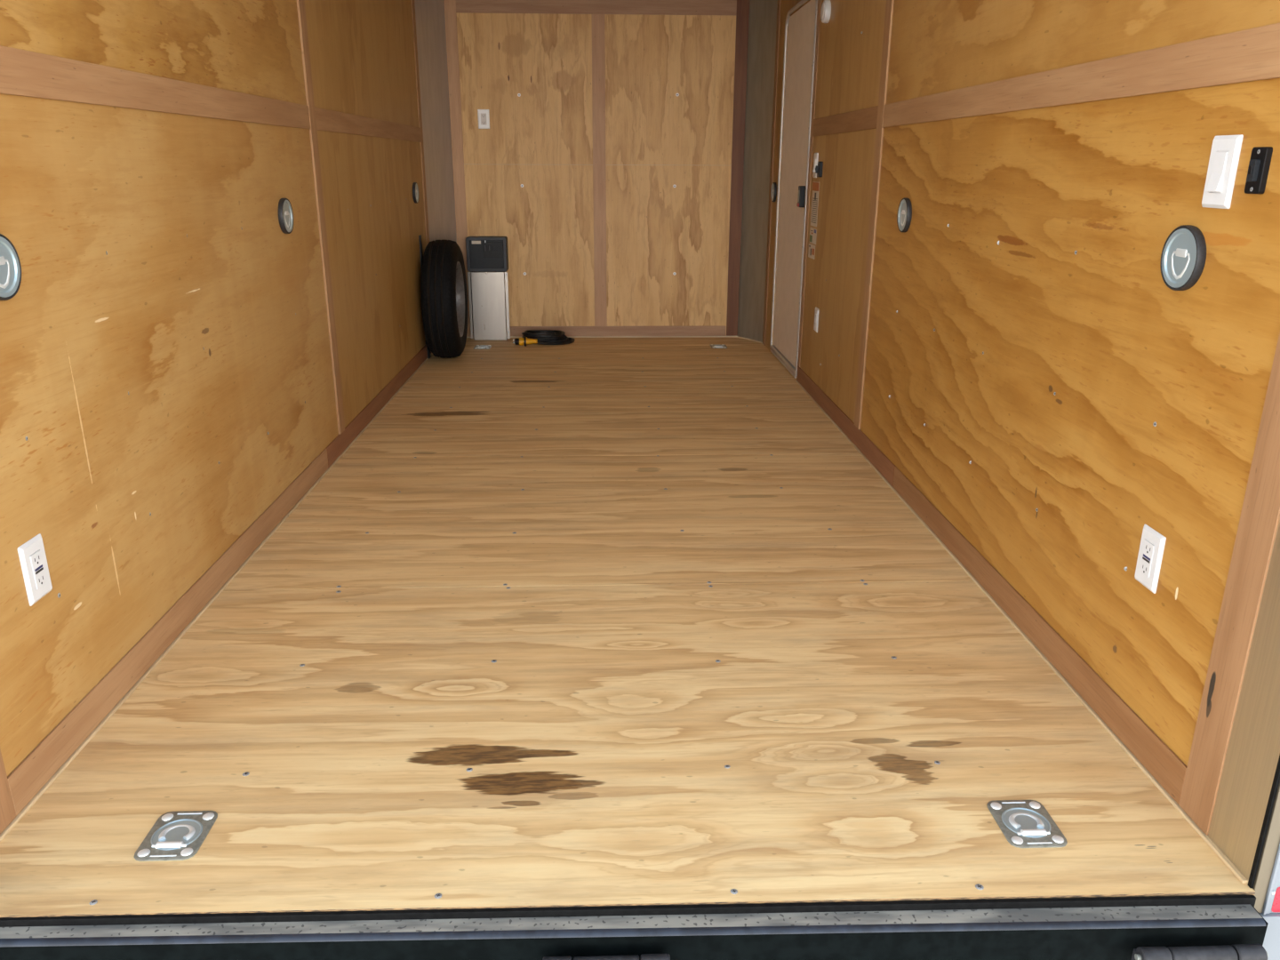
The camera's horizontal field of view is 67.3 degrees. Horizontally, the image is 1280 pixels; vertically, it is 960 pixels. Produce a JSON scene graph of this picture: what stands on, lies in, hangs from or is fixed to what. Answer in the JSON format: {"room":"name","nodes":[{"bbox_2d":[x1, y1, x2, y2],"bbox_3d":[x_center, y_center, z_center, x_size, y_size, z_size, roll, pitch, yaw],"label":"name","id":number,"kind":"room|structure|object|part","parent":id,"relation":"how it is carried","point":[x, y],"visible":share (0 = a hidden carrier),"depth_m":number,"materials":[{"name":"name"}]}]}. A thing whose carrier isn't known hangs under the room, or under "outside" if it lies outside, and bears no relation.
{"room":"cargo trailer interior","nodes":[
{"label":"cargo trailer interior","id":0,"kind":"room"},
{"bbox_2d":[0,0,426,775],"bbox_3d":[-1.223,-1.128,3.675,0.050,2.170,5.284,0,18,-2],"label":"wall","id":1,"kind":"structure","parent":0,"point":[166,375],"depth_m":2.34,"materials":[{"name":"brown wood"}]},
{"bbox_2d":[0,749,15,833],"bbox_3d":[-1.107,-0.391,1.345,0.006,2.112,0.081,0,18,-2],"label":"trim","id":2,"kind":"structure","parent":1,"relation":"attached to","point":[7,811],"depth_m":1.68,"materials":[{"name":"brown wood"}]},
{"bbox_2d":[0,233,21,300],"bbox_3d":[-1.114,-0.370,1.668,0.016,0.115,0.115,0,18,-2],"label":"ring","id":3,"kind":"object","parent":1,"relation":"attached to","point":[10,263],"visible":1,"depth_m":1.69,"materials":[{"name":"silver metal"}]},
{"bbox_2d":[17,533,52,606],"bbox_3d":[-1.118,0.166,1.783,0.009,0.116,0.074,0,18,-2],"label":"wall outlet","id":4,"kind":"object","parent":1,"relation":"attached to","point":[32,556],"visible":1,"depth_m":1.77,"materials":[{"name":"white plastic"}]},
{"bbox_2d":[29,550,47,589],"bbox_3d":[-1.117,0.166,1.783,0.006,0.066,0.032,0,18,-2],"label":"receptacle","id":5,"kind":"object","parent":4,"relation":"attached to","point":[37,558],"depth_m":1.78,"materials":[{"name":"white plastic"}]},
{"bbox_2d":[0,45,310,128],"bbox_3d":[-1.151,-0.953,2.393,0.006,0.079,2.262,0,18,-2],"label":"trim","id":6,"kind":"structure","parent":1,"relation":"attached to","point":[22,72],"depth_m":2.14,"materials":[{"name":"brown wood"}]},
{"bbox_2d":[0,344,431,841],"bbox_3d":[-1.193,-0.114,3.766,0.010,0.087,4.780,0,18,-2],"label":"baseboard","id":7,"kind":"structure","parent":1,"relation":"attached to","point":[38,771],"depth_m":2.30,"materials":[{"name":"brown wood"}]},
{"bbox_2d":[277,198,293,233],"bbox_3d":[-1.175,-0.876,3.192,0.016,0.115,0.115,0,18,-2],"label":"ring","id":8,"kind":"object","parent":1,"relation":"attached to","point":[285,213],"visible":1,"depth_m":3.18,"materials":[{"name":"metal"}]},
{"bbox_3d":[-1.175,-0.876,3.192,0.014,0.105,0.105,0,18,-2],"label":"dish","id":9,"kind":"part","parent":8,"relation":"part of","materials":[{"name":"metal"}]},
{"bbox_2d":[296,0,344,433],"bbox_3d":[-1.195,-1.159,3.553,0.008,2.033,0.072,0,18,-2],"label":"trim","id":10,"kind":"structure","parent":1,"relation":"attached to","point":[300,4],"depth_m":3.59,"materials":[{"name":"brown wood"}]},
{"bbox_2d":[314,106,421,142],"bbox_3d":[-1.238,-1.668,4.564,0.006,0.079,2.170,0,18,-2],"label":"trim","id":11,"kind":"structure","parent":1,"relation":"attached to","point":[327,120],"depth_m":4.23,"materials":[{"name":"brown wood"}]},
{"bbox_2d":[412,182,418,203],"bbox_3d":[-1.264,-1.619,5.422,0.016,0.115,0.115,0,18,-2],"label":"ring","id":12,"kind":"object","parent":1,"relation":"attached to","point":[415,188],"visible":1,"depth_m":5.39,"materials":[{"name":"metal"}]},
{"bbox_3d":[-1.264,-1.619,5.422,0.014,0.105,0.105,0,18,-2],"label":"dish","id":13,"kind":"part","parent":12,"relation":"part of","materials":[{"name":"metal"}]},
{"bbox_2d":[410,0,429,245],"bbox_3d":[-1.281,-1.861,5.681,0.006,2.033,0.075,0,18,-2],"label":"trim","id":14,"kind":"structure","parent":1,"relation":"attached to","point":[412,1],"depth_m":5.59,"materials":[{"name":"brown wood"}]},
{"bbox_2d":[418,234,431,359],"bbox_3d":[-1.270,-1.076,5.674,0.015,0.716,0.070,0,18,-2],"label":"bracket","id":15,"kind":"object","parent":1,"relation":"attached to","point":[420,236],"visible":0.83,"depth_m":5.59,"materials":[{"name":"black metal"}]},
{"bbox_3d":[-1.267,-0.763,5.777,0.008,0.058,0.070,0,18,-2],"label":"foot plate","id":16,"kind":"part","parent":15,"relation":"part of","materials":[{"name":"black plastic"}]},
{"bbox_2d":[414,0,456,242],"bbox_3d":[-1.246,-1.898,5.932,0.015,2.120,0.431,4,19,12],"label":"trim","id":17,"kind":"structure","parent":1,"relation":"attached to","point":[429,14],"depth_m":5.85,"materials":[{"name":"brown wood"}]},
{"bbox_2d":[542,953,670,959],"bbox_3d":[-0.052,0.753,1.486,0.208,0.044,0.036,0,18,-2],"label":"ramp hinge","id":18,"kind":"object","parent":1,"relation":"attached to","point":[644,956],"visible":1,"depth_m":1.48,"materials":[{"name":"metal"}]},
{"bbox_2d":[0,895,1255,927],"bbox_3d":[-0.055,0.700,1.532,2.099,0.047,0.008,0,18,-2],"label":"trim","id":19,"kind":"structure","parent":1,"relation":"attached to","point":[1208,900],"depth_m":1.52,"materials":[{"name":"black metal"}]},
{"bbox_2d":[0,904,1265,946],"bbox_3d":[-0.080,0.700,1.510,2.135,0.010,0.044,0,18,-1],"label":"door sill","id":20,"kind":"structure","parent":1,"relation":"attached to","point":[1197,916],"depth_m":1.50,"materials":[{"name":"metal"}]},
{"bbox_2d":[456,12,735,335],"bbox_3d":[-0.250,-1.961,6.185,2.206,2.150,0.032,0,18,-2],"label":"wall","id":21,"kind":"structure","parent":0,"point":[669,79],"depth_m":6.14,"materials":[{"name":"brown wood"}]},
{"bbox_2d":[443,0,471,336],"bbox_3d":[-1.156,-1.963,6.131,0.071,2.120,0.006,0,18,-2],"label":"trim","id":22,"kind":"structure","parent":21,"relation":"attached to","point":[450,5],"depth_m":6.05,"materials":[{"name":"brown wood"}]},
{"bbox_2d":[477,109,489,128],"bbox_3d":[-0.981,-2.265,6.037,0.074,0.116,0.008,0,18,-2],"label":"wall outlet","id":23,"kind":"object","parent":21,"relation":"attached to","point":[483,115],"visible":1,"depth_m":6.03,"materials":[{"name":"white plastic"}]},
{"bbox_2d":[480,113,486,124],"bbox_3d":[-0.981,-2.265,6.036,0.032,0.066,0.006,0,18,-2],"label":"receptacle","id":24,"kind":"object","parent":23,"relation":"attached to","point":[483,116],"depth_m":6.03,"materials":[{"name":"white plastic"}]},
{"bbox_2d":[465,236,508,271],"bbox_3d":[-0.991,-1.468,6.245,0.258,0.218,0.109,0,18,-2],"label":"box","id":25,"kind":"object","parent":21,"relation":"attached to","point":[484,253],"visible":1,"depth_m":6.20,"materials":[{"name":"grey plastic"}]},
{"bbox_2d":[456,0,736,15],"bbox_3d":[-0.262,-2.912,5.854,1.710,0.137,0.006,0,18,-2],"label":"trim","id":26,"kind":"structure","parent":21,"relation":"attached to","point":[655,7],"depth_m":5.86,"materials":[{"name":"brown wood"}]},
{"bbox_2d":[591,14,607,326],"bbox_3d":[-0.260,-1.941,6.174,0.080,1.907,0.006,0,18,-2],"label":"trim","id":27,"kind":"structure","parent":21,"relation":"attached to","point":[598,57],"depth_m":6.16,"materials":[{"name":"brown wood"}]},
{"bbox_2d":[466,326,736,337],"bbox_3d":[-0.261,-0.999,6.482,1.865,0.076,0.010,0,18,-2],"label":"baseboard","id":28,"kind":"structure","parent":21,"relation":"attached to","point":[516,332],"depth_m":6.49,"materials":[{"name":"brown wood"}]},
{"bbox_2d":[726,0,749,335],"bbox_3d":[0.627,-1.981,6.195,0.078,2.110,0.008,0,18,-2],"label":"trim","id":29,"kind":"structure","parent":21,"relation":"attached to","point":[742,16],"depth_m":6.17,"materials":[{"name":"brown wood"}]},
{"bbox_2d":[0,336,1255,917],"bbox_3d":[-0.154,-0.119,4.028,2.146,0.062,5.265,0,18,-2],"label":"floor","id":30,"kind":"structure","parent":0,"point":[584,621],"depth_m":2.11,"materials":[{"name":"brown wood"}]},
{"bbox_2d":[134,810,217,861],"bbox_3d":[-0.808,0.626,1.681,0.104,0.031,0.128,0,18,-2],"label":"ring","id":31,"kind":"object","parent":30,"relation":"on","point":[175,836],"visible":1,"depth_m":1.67,"materials":[{"name":"metal"}]},
{"bbox_2d":[420,240,467,358],"bbox_3d":[-1.156,-1.073,5.717,0.195,0.690,0.690,-1,18,-3],"label":"spare tire","id":32,"kind":"object","parent":30,"relation":"on","point":[444,292],"visible":1,"depth_m":5.45,"materials":[{"name":"rubber"}]},
{"bbox_2d":[473,344,491,349],"bbox_3d":[-1.002,-0.839,6.129,0.104,0.031,0.128,0,18,-2],"label":"ring","id":33,"kind":"object","parent":30,"relation":"on","point":[477,347],"visible":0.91,"depth_m":6.10,"materials":[{"name":"metal"}]},
{"bbox_2d":[467,271,510,340],"bbox_3d":[-0.991,-1.153,6.349,0.258,0.442,0.108,0,18,-2],"label":"chase","id":34,"kind":"object","parent":30,"relation":"on","point":[488,308],"visible":1,"depth_m":6.30,"materials":[{"name":"metal"}]},
{"bbox_2d":[512,329,574,346],"bbox_3d":[-0.623,-0.924,6.252,0.392,0.080,0.239,0,18,-2],"label":"extension cord","id":35,"kind":"object","parent":30,"relation":"on","point":[543,337],"visible":1,"depth_m":6.21,"materials":[{"name":"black rubber"}]},
{"bbox_2d":[709,344,727,348],"bbox_3d":[0.504,-0.852,6.188,0.104,0.031,0.128,0,18,-2],"label":"floor tie-down ring","id":36,"kind":"object","parent":30,"relation":"on","point":[721,346],"visible":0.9,"depth_m":6.15,"materials":[{"name":"metal"}]},
{"bbox_2d":[987,800,1067,847],"bbox_3d":[0.690,0.619,1.720,0.104,0.031,0.128,0,18,-2],"label":"ring","id":37,"kind":"object","parent":30,"relation":"on","point":[1024,823],"visible":1,"depth_m":1.71,"materials":[{"name":"metal"}]},
{"bbox_2d":[0,908,1268,959],"bbox_3d":[-0.106,0.832,1.566,2.205,0.276,0.052,0,18,-1],"label":"rear bumper","id":38,"kind":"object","parent":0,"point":[1075,944],"depth_m":1.51,"materials":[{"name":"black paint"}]},
{"bbox_2d":[765,0,1279,766],"bbox_3d":[0.921,-1.145,3.755,0.050,2.170,5.284,0,18,-2],"label":"wall","id":39,"kind":"structure","parent":0,"point":[1033,370],"depth_m":2.19,"materials":[{"name":"brown wood"}]},
{"bbox_2d":[736,0,777,343],"bbox_3d":[0.744,-1.940,6.086,0.022,2.120,0.286,-11,21,-30],"label":"trim","id":40,"kind":"structure","parent":39,"relation":"attached to","point":[763,13],"depth_m":6.08,"materials":[{"name":"brown wood"}]},
{"bbox_2d":[762,0,781,345],"bbox_3d":[0.811,-1.888,5.930,0.006,2.120,0.085,0,18,-2],"label":"trim","id":41,"kind":"structure","parent":39,"relation":"attached to","point":[779,1],"depth_m":5.90,"materials":[{"name":"brown wood"}]},
{"bbox_2d":[770,182,776,201],"bbox_3d":[0.811,-1.744,5.827,0.016,0.115,0.115,0,18,-2],"label":"ring","id":42,"kind":"object","parent":39,"relation":"attached to","point":[773,193],"visible":1,"depth_m":5.80,"materials":[{"name":"metal"}]},
{"bbox_3d":[0.811,-1.744,5.827,0.014,0.105,0.105,0,18,-2],"label":"dish","id":43,"kind":"part","parent":42,"relation":"part of","materials":[{"name":"metal"}]},
{"bbox_2d":[769,0,817,378],"bbox_3d":[0.840,-1.587,5.311,0.069,1.915,0.840,0,18,-2],"label":"door","id":44,"kind":"structure","parent":39,"relation":"in","point":[802,25],"depth_m":5.30,"materials":[{"name":"beige wood"}]},
{"bbox_2d":[797,0,821,367],"bbox_3d":[0.855,-1.573,4.837,0.004,2.033,0.060,0,18,-2],"label":"trim","id":45,"kind":"structure","parent":39,"relation":"attached to","point":[819,1],"depth_m":4.85,"materials":[{"name":"brown wood"}]},
{"bbox_2d":[808,243,815,259],"bbox_3d":[0.861,-1.147,4.825,0.001,0.067,0.150,0,18,-2],"label":"sticker","id":46,"kind":"object","parent":39,"relation":"attached to","point":[812,248],"visible":1,"depth_m":4.82,"materials":[{"name":"paper"}]},
{"bbox_2d":[809,227,816,244],"bbox_3d":[0.862,-1.215,4.787,0.001,0.073,0.150,0,18,-2],"label":"sticker","id":47,"kind":"object","parent":39,"relation":"attached to","point":[813,231],"visible":1,"depth_m":4.79,"materials":[{"name":"paper"}]},
{"bbox_2d":[810,181,819,226],"bbox_3d":[0.862,-1.360,4.742,0.001,0.210,0.145,0,18,-2],"label":"sticker","id":48,"kind":"object","parent":39,"relation":"attached to","point":[815,185],"visible":1,"depth_m":4.74,"materials":[{"name":"paper"}]},
{"bbox_2d":[812,152,818,177],"bbox_3d":[0.855,-1.541,4.710,0.015,0.118,0.076,0,18,-2],"label":"light switch","id":49,"kind":"object","parent":39,"relation":"attached to","point":[816,155],"visible":0.89,"depth_m":4.70,"materials":[{"name":"white plastic"}]},
{"bbox_2d":[813,307,818,332],"bbox_3d":[0.864,-0.787,4.722,0.008,0.116,0.074,0,18,-2],"label":"wall outlet","id":50,"kind":"object","parent":39,"relation":"attached to","point":[816,312],"visible":1,"depth_m":4.70,"materials":[{"name":"white plastic"}]},
{"bbox_2d":[814,312,816,327],"bbox_3d":[0.863,-0.787,4.722,0.006,0.066,0.032,0,18,-2],"label":"receptacle","id":51,"kind":"object","parent":50,"relation":"attached to","point":[815,314],"depth_m":4.71,"materials":[{"name":"white plastic"}]},
{"bbox_2d":[815,161,823,176],"bbox_3d":[0.852,-1.483,4.592,0.031,0.071,0.038,0,18,-2],"label":"switch plate","id":52,"kind":"object","parent":39,"relation":"attached to","point":[819,168],"visible":1,"depth_m":4.58,"materials":[{"name":"plastic"}]},
{"bbox_2d":[820,0,831,23],"bbox_3d":[0.852,-2.157,4.428,0.032,0.098,0.098,0,18,-2],"label":"wall light","id":53,"kind":"object","parent":39,"relation":"attached to","point":[826,7],"visible":1,"depth_m":4.40,"materials":[{"name":"white plastic"}]},
{"bbox_2d":[812,105,878,135],"bbox_3d":[0.879,-1.555,4.191,0.006,0.080,1.168,0,18,-2],"label":"trim","id":54,"kind":"structure","parent":39,"relation":"attached to","point":[865,118],"depth_m":4.08,"materials":[{"name":"brown wood"}]},
{"bbox_2d":[854,0,894,429],"bbox_3d":[0.901,-1.185,3.657,0.007,2.033,0.080,0,18,-2],"label":"trim","id":55,"kind":"structure","parent":39,"relation":"attached to","point":[889,6],"depth_m":3.69,"materials":[{"name":"brown wood"}]},
{"bbox_2d":[896,197,911,231],"bbox_3d":[0.912,-0.913,3.316,0.016,0.115,0.115,0,18,-2],"label":"ring","id":56,"kind":"object","parent":39,"relation":"attached to","point":[905,207],"visible":1,"depth_m":3.30,"materials":[{"name":"metal"}]},
{"bbox_3d":[0.911,-0.913,3.316,0.014,0.105,0.105,0,18,-2],"label":"dish","id":57,"kind":"part","parent":56,"relation":"part of","materials":[{"name":"metal"}]},
{"bbox_2d":[795,365,1247,883],"bbox_3d":[0.920,0.023,3.377,0.010,0.087,3.824,0,18,-2],"label":"baseboard","id":58,"kind":"structure","parent":39,"relation":"attached to","point":[1153,756],"depth_m":2.31,"materials":[{"name":"brown wood"}]},
{"bbox_2d":[882,23,1279,127],"bbox_3d":[0.948,-0.985,2.459,0.006,0.080,2.322,0,18,-2],"label":"trim","id":59,"kind":"structure","parent":39,"relation":"attached to","point":[1252,54],"depth_m":1.94,"materials":[{"name":"brown wood"}]},
{"bbox_2d":[1134,524,1166,593],"bbox_3d":[0.978,0.151,1.852,0.009,0.116,0.074,0,18,-2],"label":"wall outlet","id":60,"kind":"object","parent":39,"relation":"attached to","point":[1152,543],"visible":1,"depth_m":1.84,"materials":[{"name":"white plastic"}]},
{"bbox_2d":[1139,539,1154,577],"bbox_3d":[0.978,0.151,1.852,0.006,0.066,0.032,0,18,-2],"label":"receptacle","id":61,"kind":"object","parent":60,"relation":"attached to","point":[1147,547],"depth_m":1.85,"materials":[{"name":"white plastic"}]},
{"bbox_2d":[1160,224,1206,290],"bbox_3d":[0.975,-0.399,1.728,0.016,0.115,0.115,0,18,-2],"label":"ring","id":62,"kind":"object","parent":39,"relation":"attached to","point":[1183,256],"visible":1,"depth_m":1.72,"materials":[{"name":"metal"}]},
{"bbox_3d":[0.975,-0.399,1.728,0.014,0.105,0.105,0,18,-2],"label":"dish","id":63,"kind":"part","parent":62,"relation":"part of","materials":[{"name":"metal"}]},
{"bbox_2d":[1131,944,1268,959],"bbox_3d":[0.877,0.750,1.509,0.208,0.044,0.036,0,18,-2],"label":"ramp hinge","id":64,"kind":"object","parent":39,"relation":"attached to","point":[1237,951],"visible":1,"depth_m":1.49,"materials":[{"name":"metal"}]},
{"bbox_2d":[1201,134,1243,208],"bbox_3d":[0.978,-0.521,1.627,0.015,0.118,0.076,0,18,-2],"label":"light switch","id":65,"kind":"object","parent":39,"relation":"attached to","point":[1226,149],"visible":1,"depth_m":1.62,"materials":[{"name":"white plastic"}]},
{"bbox_2d":[1178,331,1279,835],"bbox_3d":[0.993,-0.396,1.387,0.006,2.112,0.084,0,18,-2],"label":"trim","id":66,"kind":"structure","parent":39,"relation":"attached to","point":[1259,521],"depth_m":1.59,"materials":[{"name":"brown wood"}]},
{"bbox_2d":[1208,518,1279,959],"bbox_3d":[1.167,-0.217,1.341,0.342,2.420,0.130,0,18,-2],"label":"trim","id":67,"kind":"structure","parent":39,"relation":"attached to","point":[1244,826],"depth_m":1.56,"materials":[{"name":"wood"}]},
{"bbox_3d":[1.151,0.831,1.624,0.292,0.251,0.014,0,18,-2],"label":"panel","id":68,"kind":"part","parent":67,"relation":"part of","materials":[{"name":"white paint"}]},
{"bbox_3d":[1.164,-0.319,1.247,0.276,2.168,0.012,0,18,-2],"label":"corner panel","id":69,"kind":"part","parent":67,"relation":"part of","materials":[{"name":"white paint"}]},
{"bbox_2d":[1244,146,1272,193],"bbox_3d":[0.980,-0.493,1.532,0.018,0.071,0.038,0,18,-2],"label":"switch plate","id":70,"kind":"object","parent":39,"relation":"attached to","point":[1260,156],"visible":1,"depth_m":1.52,"materials":[{"name":"plastic"}]}
]}

